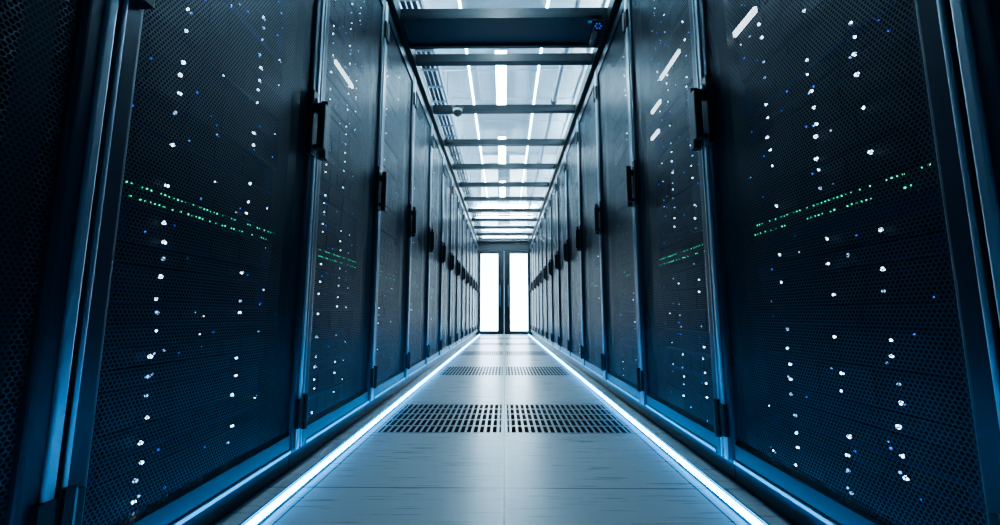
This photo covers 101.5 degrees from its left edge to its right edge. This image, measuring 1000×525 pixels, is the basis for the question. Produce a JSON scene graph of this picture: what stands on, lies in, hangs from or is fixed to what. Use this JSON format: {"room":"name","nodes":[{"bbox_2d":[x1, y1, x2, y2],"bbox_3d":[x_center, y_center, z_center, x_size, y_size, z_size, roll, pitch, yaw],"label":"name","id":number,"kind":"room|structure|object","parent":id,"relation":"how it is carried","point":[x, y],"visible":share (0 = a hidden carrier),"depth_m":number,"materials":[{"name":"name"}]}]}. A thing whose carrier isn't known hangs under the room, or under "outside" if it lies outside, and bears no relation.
{"room":"server room","nodes":[
{"label":"server room","id":0,"kind":"room"},
{"bbox_2d":[474,212,533,217],"bbox_3d":[0.103,-1.267,10.443,1.500,0.267,0.200,0,-7,1],"label":"ceiling lamp","id":1,"kind":"object","parent":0,"point":[529,215],"depth_m":10.33,"materials":[{"name":"white plastic"}]},
{"bbox_2d":[215,334,793,524],"bbox_3d":[0.062,1.488,6.020,6.000,0.350,19.200,0,-7,1],"label":"floor","id":2,"kind":"structure","parent":0,"point":[503,433],"depth_m":1.50,"materials":[{"name":"tile"}]},
{"bbox_2d":[0,0,118,524],"bbox_3d":[-1.191,-0.677,0.391,1.052,2.519,0.800,0,-7,1],"label":"tall cabinet","id":3,"kind":"object","parent":2,"relation":"on","point":[55,55],"visible":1,"depth_m":0.65,"materials":[{"name":"black metal"}]},
{"bbox_2d":[54,0,327,524],"bbox_3d":[-1.183,-0.576,1.184,1.052,2.519,0.800,0,-7,1],"label":"tall cabinet","id":4,"kind":"object","parent":2,"relation":"on","point":[184,404],"visible":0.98,"depth_m":1.02,"materials":[{"name":"black metal"}]},
{"bbox_2d":[387,0,620,241],"bbox_3d":[0.051,-1.369,5.275,1.560,0.090,12.080,0,-7,1],"label":"frame","id":5,"kind":"structure","parent":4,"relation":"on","point":[458,28],"depth_m":3.08,"materials":[{"name":"black metal"}]},
{"bbox_2d":[452,105,462,116],"bbox_3d":[-0.412,-1.465,3.971,0.110,0.090,0.110,0,-7,1],"label":"dome security camera","id":6,"kind":"object","parent":5,"relation":"attached to","point":[457,109],"visible":1,"depth_m":3.94,"materials":[{"name":"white plastic"}]},
{"bbox_2d":[588,16,603,45],"bbox_3d":[0.646,-1.588,2.761,0.080,0.152,0.170,0,-7,1],"label":"security camera","id":7,"kind":"object","parent":5,"relation":"attached to","point":[596,27],"visible":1,"depth_m":2.73,"materials":[{"name":"black plastic"}]},
{"bbox_2d":[288,0,387,470],"bbox_3d":[-1.175,-0.474,1.978,1.052,2.519,0.800,0,-7,1],"label":"tall cabinet","id":8,"kind":"object","parent":2,"relation":"on","point":[339,370],"visible":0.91,"depth_m":1.97,"materials":[{"name":"metal"}]},
{"bbox_2d":[239,335,479,524],"bbox_3d":[-0.599,1.173,4.998,0.034,0.016,12.000,0,-7,1],"label":"strip light","id":9,"kind":"object","parent":2,"relation":"on","point":[277,501],"visible":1,"depth_m":1.46,"materials":[{"name":"white plastic"}]},
{"bbox_2d":[366,0,416,413],"bbox_3d":[-1.167,-0.373,2.771,1.052,2.519,0.800,0,-7,1],"label":"tall cabinet","id":10,"kind":"object","parent":2,"relation":"on","point":[391,356],"visible":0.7,"depth_m":2.85,"materials":[{"name":"black metal"}]},
{"bbox_2d":[402,71,434,387],"bbox_3d":[-1.159,-0.272,3.565,1.052,2.519,0.800,0,-7,1],"label":"tall cabinet","id":11,"kind":"object","parent":2,"relation":"on","point":[418,346],"visible":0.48,"depth_m":3.75,"materials":[{"name":"black metal"}]},
{"bbox_2d":[424,117,445,371],"bbox_3d":[-1.151,-0.171,4.358,1.052,2.519,0.800,0,-7,1],"label":"tall cabinet","id":12,"kind":"object","parent":2,"relation":"on","point":[438,167],"visible":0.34,"depth_m":4.58,"materials":[{"name":"black metal"}]},
{"bbox_2d":[438,149,454,361],"bbox_3d":[-1.142,-0.070,5.152,1.052,2.519,0.800,0,-7,1],"label":"tall cabinet","id":13,"kind":"object","parent":2,"relation":"on","point":[447,267],"visible":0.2,"depth_m":5.39,"materials":[{"name":"black metal"}]},
{"bbox_2d":[447,173,460,355],"bbox_3d":[-1.134,0.031,5.946,1.052,2.519,0.800,0,-7,1],"label":"tall cabinet","id":14,"kind":"object","parent":2,"relation":"on","point":[455,196],"visible":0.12,"depth_m":6.18,"materials":[{"name":"black metal"}]},
{"bbox_2d":[455,189,465,349],"bbox_3d":[-1.126,0.132,6.739,1.052,2.519,0.800,0,-7,1],"label":"tall cabinet","id":15,"kind":"object","parent":2,"relation":"on","point":[461,208],"visible":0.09,"depth_m":7.01,"materials":[{"name":"black metal"}]},
{"bbox_2d":[460,203,469,345],"bbox_3d":[-1.118,0.233,7.533,1.052,2.519,0.800,0,-7,1],"label":"tall cabinet","id":16,"kind":"object","parent":2,"relation":"on","point":[465,246],"visible":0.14,"depth_m":7.79,"materials":[{"name":"black metal"}]},
{"bbox_2d":[465,216,472,342],"bbox_3d":[-1.110,0.334,8.326,1.052,2.519,0.800,0,-7,1],"label":"tall cabinet","id":17,"kind":"object","parent":2,"relation":"on","point":[470,283],"visible":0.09,"depth_m":8.62,"materials":[{"name":"black metal"}]},
{"bbox_2d":[468,224,474,339],"bbox_3d":[-1.102,0.435,9.120,1.052,2.519,0.800,0,-7,1],"label":"tall cabinet","id":18,"kind":"object","parent":2,"relation":"on","point":[472,233],"visible":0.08,"depth_m":9.39,"materials":[{"name":"black metal"}]},
{"bbox_2d":[471,232,477,337],"bbox_3d":[-1.094,0.537,9.913,1.052,2.519,0.800,0,-7,1],"label":"tall cabinet","id":19,"kind":"object","parent":2,"relation":"on","point":[474,277],"visible":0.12,"depth_m":10.18,"materials":[{"name":"black metal"}]},
{"bbox_2d":[473,238,478,335],"bbox_3d":[-1.086,0.638,10.707,1.052,2.519,0.800,0,-7,1],"label":"tall cabinet","id":20,"kind":"object","parent":2,"relation":"on","point":[477,291],"visible":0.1,"depth_m":10.98,"materials":[{"name":"black metal"}]},
{"bbox_2d":[476,241,531,334],"bbox_3d":[0.114,0.658,11.216,1.520,2.610,0.160,0,-7,1],"label":"door","id":21,"kind":"structure","parent":2,"relation":"on","point":[504,274],"depth_m":11.21,"materials":[{"name":"glass"},{"name":"black paint"}]},
{"bbox_2d":[529,238,534,335],"bbox_3d":[1.301,0.625,10.604,1.052,2.519,0.800,0,-7,1],"label":"tall cabinet","id":22,"kind":"object","parent":2,"relation":"on","point":[531,265],"visible":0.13,"depth_m":10.91,"materials":[{"name":"black metal"}]},
{"bbox_2d":[531,230,536,337],"bbox_3d":[1.293,0.523,9.810,1.052,2.519,0.800,0,-7,1],"label":"tall cabinet","id":23,"kind":"object","parent":2,"relation":"on","point":[533,243],"visible":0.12,"depth_m":10.10,"materials":[{"name":"black metal"}]},
{"bbox_2d":[533,222,539,339],"bbox_3d":[1.285,0.422,9.016,1.052,2.519,0.800,0,-7,1],"label":"tall cabinet","id":24,"kind":"object","parent":2,"relation":"on","point":[535,238],"visible":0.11,"depth_m":9.31,"materials":[{"name":"black metal"}]},
{"bbox_2d":[536,214,543,342],"bbox_3d":[1.277,0.321,8.223,1.052,2.519,0.800,0,-7,1],"label":"tall cabinet","id":25,"kind":"object","parent":2,"relation":"on","point":[538,225],"visible":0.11,"depth_m":8.48,"materials":[{"name":"black metal"}]},
{"bbox_2d":[539,203,548,346],"bbox_3d":[1.269,0.220,7.429,1.052,2.519,0.800,0,-7,1],"label":"tall cabinet","id":26,"kind":"object","parent":2,"relation":"on","point":[542,224],"visible":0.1,"depth_m":7.70,"materials":[{"name":"black metal"}]},
{"bbox_2d":[543,189,554,350],"bbox_3d":[1.261,0.119,6.636,1.052,2.519,0.800,0,-7,1],"label":"tall cabinet","id":27,"kind":"object","parent":2,"relation":"on","point":[546,276],"visible":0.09,"depth_m":6.91,"materials":[{"name":"black metal"}]},
{"bbox_2d":[548,171,561,355],"bbox_3d":[1.253,0.018,5.842,1.052,2.519,0.800,0,-7,1],"label":"tall cabinet","id":28,"kind":"object","parent":2,"relation":"on","point":[553,196],"visible":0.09,"depth_m":6.09,"materials":[{"name":"black metal"}]},
{"bbox_2d":[554,146,571,362],"bbox_3d":[1.245,-0.083,5.049,1.052,2.519,0.800,0,-7,1],"label":"tall cabinet","id":29,"kind":"object","parent":2,"relation":"on","point":[560,177],"visible":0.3,"depth_m":5.30,"materials":[{"name":"black metal"}]},
{"bbox_2d":[563,114,586,373],"bbox_3d":[1.237,-0.184,4.255,1.052,2.519,0.800,0,-7,1],"label":"tall cabinet","id":30,"kind":"object","parent":2,"relation":"on","point":[571,153],"visible":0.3,"depth_m":4.47,"materials":[{"name":"black metal"}]},
{"bbox_2d":[575,63,609,390],"bbox_3d":[1.228,-0.285,3.462,1.052,2.519,0.800,0,-7,1],"label":"tall cabinet","id":31,"kind":"object","parent":2,"relation":"on","point":[590,258],"visible":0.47,"depth_m":3.66,"materials":[{"name":"metal"}]},
{"bbox_2d":[594,0,648,418],"bbox_3d":[1.220,-0.386,2.668,1.052,2.519,0.800,0,-7,1],"label":"tall cabinet","id":32,"kind":"object","parent":2,"relation":"on","point":[621,357],"visible":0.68,"depth_m":2.77,"materials":[{"name":"metal"}]},
{"bbox_2d":[528,334,769,524],"bbox_3d":[0.703,1.171,4.985,0.034,0.016,12.000,0,-7,1],"label":"strip light","id":33,"kind":"object","parent":2,"relation":"on","point":[731,501],"visible":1,"depth_m":1.46,"materials":[{"name":"white plastic"}]},
{"bbox_2d":[624,0,735,481],"bbox_3d":[1.212,-0.487,1.875,1.052,2.519,0.800,0,-7,1],"label":"tall cabinet","id":34,"kind":"object","parent":2,"relation":"on","point":[679,371],"visible":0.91,"depth_m":1.88,"materials":[{"name":"metal"}]},
{"bbox_2d":[691,0,999,524],"bbox_3d":[1.204,-0.589,1.081,1.052,2.519,0.800,0,-7,1],"label":"tall cabinet","id":35,"kind":"object","parent":2,"relation":"on","point":[857,322],"visible":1,"depth_m":0.92,"materials":[{"name":"black metal"}]},
{"bbox_2d":[950,0,999,325],"bbox_3d":[1.196,-0.690,0.287,1.052,2.519,0.800,0,-7,1],"label":"tall cabinet","id":36,"kind":"object","parent":2,"relation":"on","point":[976,23],"visible":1,"depth_m":0.61,"materials":[{"name":"black metal"}]},
{"bbox_2d":[399,0,609,237],"bbox_3d":[0.061,-1.966,6.359,6.000,0.112,18.600,0,-7,1],"label":"ceiling","id":37,"kind":"structure","parent":0,"point":[520,85],"depth_m":5.31,"materials":[{"name":"white paint"}]},
{"bbox_2d":[398,0,483,237],"bbox_3d":[-0.729,-1.632,7.252,0.340,0.350,15.760,0,-7,1],"label":"cable tray","id":38,"kind":"object","parent":37,"relation":"attached to","point":[424,69],"visible":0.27,"depth_m":4.61,"materials":[{"name":"silver metal"}]},
{"bbox_2d":[457,0,461,7],"bbox_3d":[-0.349,-2.149,3.359,0.034,0.239,0.283,0,-7,1],"label":"ceiling light","id":39,"kind":"object","parent":37,"relation":"attached to","point":[459,1],"depth_m":3.52,"materials":[{"name":"white plastic"}]},
{"bbox_2d":[467,66,475,104],"bbox_3d":[-0.336,-1.993,4.650,0.034,0.220,1.125,0,-7,1],"label":"ceiling light","id":40,"kind":"object","parent":37,"relation":"attached to","point":[469,67],"depth_m":4.76,"materials":[{"name":"white plastic"}]},
{"bbox_2d":[474,114,479,138],"bbox_3d":[-0.327,-1.873,5.558,0.034,0.223,1.015,0,-7,1],"label":"ceiling light","id":41,"kind":"object","parent":37,"relation":"attached to","point":[476,119],"depth_m":5.82,"materials":[{"name":"white plastic"}]},
{"bbox_2d":[479,146,483,163],"bbox_3d":[-0.315,-1.738,6.652,0.034,0.218,1.164,0,-7,1],"label":"ceiling light","id":42,"kind":"object","parent":37,"relation":"attached to","point":[479,146],"depth_m":6.85,"materials":[{"name":"white plastic"}]},
{"bbox_2d":[494,48,506,104],"bbox_3d":[0.014,-2.083,4.620,0.130,0.120,1.230,0,-7,1],"label":"ceiling lamp","id":43,"kind":"object","parent":37,"relation":"attached to","point":[501,71],"depth_m":4.57,"materials":[{"name":"white plastic"}]},
{"bbox_2d":[497,131,505,163],"bbox_3d":[0.034,-1.833,6.584,0.130,0.120,1.230,0,-7,1],"label":"ceiling lamp","id":44,"kind":"object","parent":37,"relation":"attached to","point":[500,134],"depth_m":6.51,"materials":[{"name":"white plastic"}]},
{"bbox_2d":[499,177,505,196],"bbox_3d":[0.054,-1.580,8.568,0.130,0.120,1.230,0,-7,1],"label":"ceiling lamp","id":45,"kind":"object","parent":37,"relation":"attached to","point":[501,179],"depth_m":8.54,"materials":[{"name":"white plastic"}]},
{"bbox_2d":[524,146,528,163],"bbox_3d":[0.444,-1.745,6.632,0.034,0.214,1.169,0,-7,1],"label":"ceiling light","id":46,"kind":"object","parent":37,"relation":"attached to","point":[527,146],"depth_m":6.88,"materials":[{"name":"white plastic"}]},
{"bbox_2d":[528,114,533,138],"bbox_3d":[0.433,-1.871,5.529,0.034,0.241,1.016,0,-7,1],"label":"ceiling light","id":47,"kind":"object","parent":37,"relation":"attached to","point":[531,118],"depth_m":5.83,"materials":[{"name":"white plastic"}]},
{"bbox_2d":[532,65,539,103],"bbox_3d":[0.424,-1.991,4.668,0.034,0.221,1.015,0,-7,1],"label":"ceiling light","id":48,"kind":"object","parent":37,"relation":"attached to","point":[538,69],"depth_m":4.74,"materials":[{"name":"white plastic"}]},
{"bbox_2d":[545,0,549,7],"bbox_3d":[0.411,-2.154,3.398,0.034,0.218,0.291,0,-7,1],"label":"ceiling light","id":49,"kind":"object","parent":37,"relation":"attached to","point":[547,1],"depth_m":3.53,"materials":[{"name":"white plastic"}]},
{"bbox_2d":[522,0,580,232],"bbox_3d":[0.673,-1.674,7.495,0.072,0.205,16.260,0,-7,1],"label":"ceiling pipe","id":50,"kind":"object","parent":37,"relation":"attached to","point":[576,3],"depth_m":4.90,"materials":[{"name":"white metal"}]},
{"bbox_2d":[482,229,527,237],"bbox_3d":[0.130,-0.938,13.022,1.500,0.267,0.200,0,-7,1],"label":"ceiling lamp","id":51,"kind":"object","parent":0,"point":[487,229],"depth_m":13.02,"materials":[{"name":"white plastic"}]}
]}

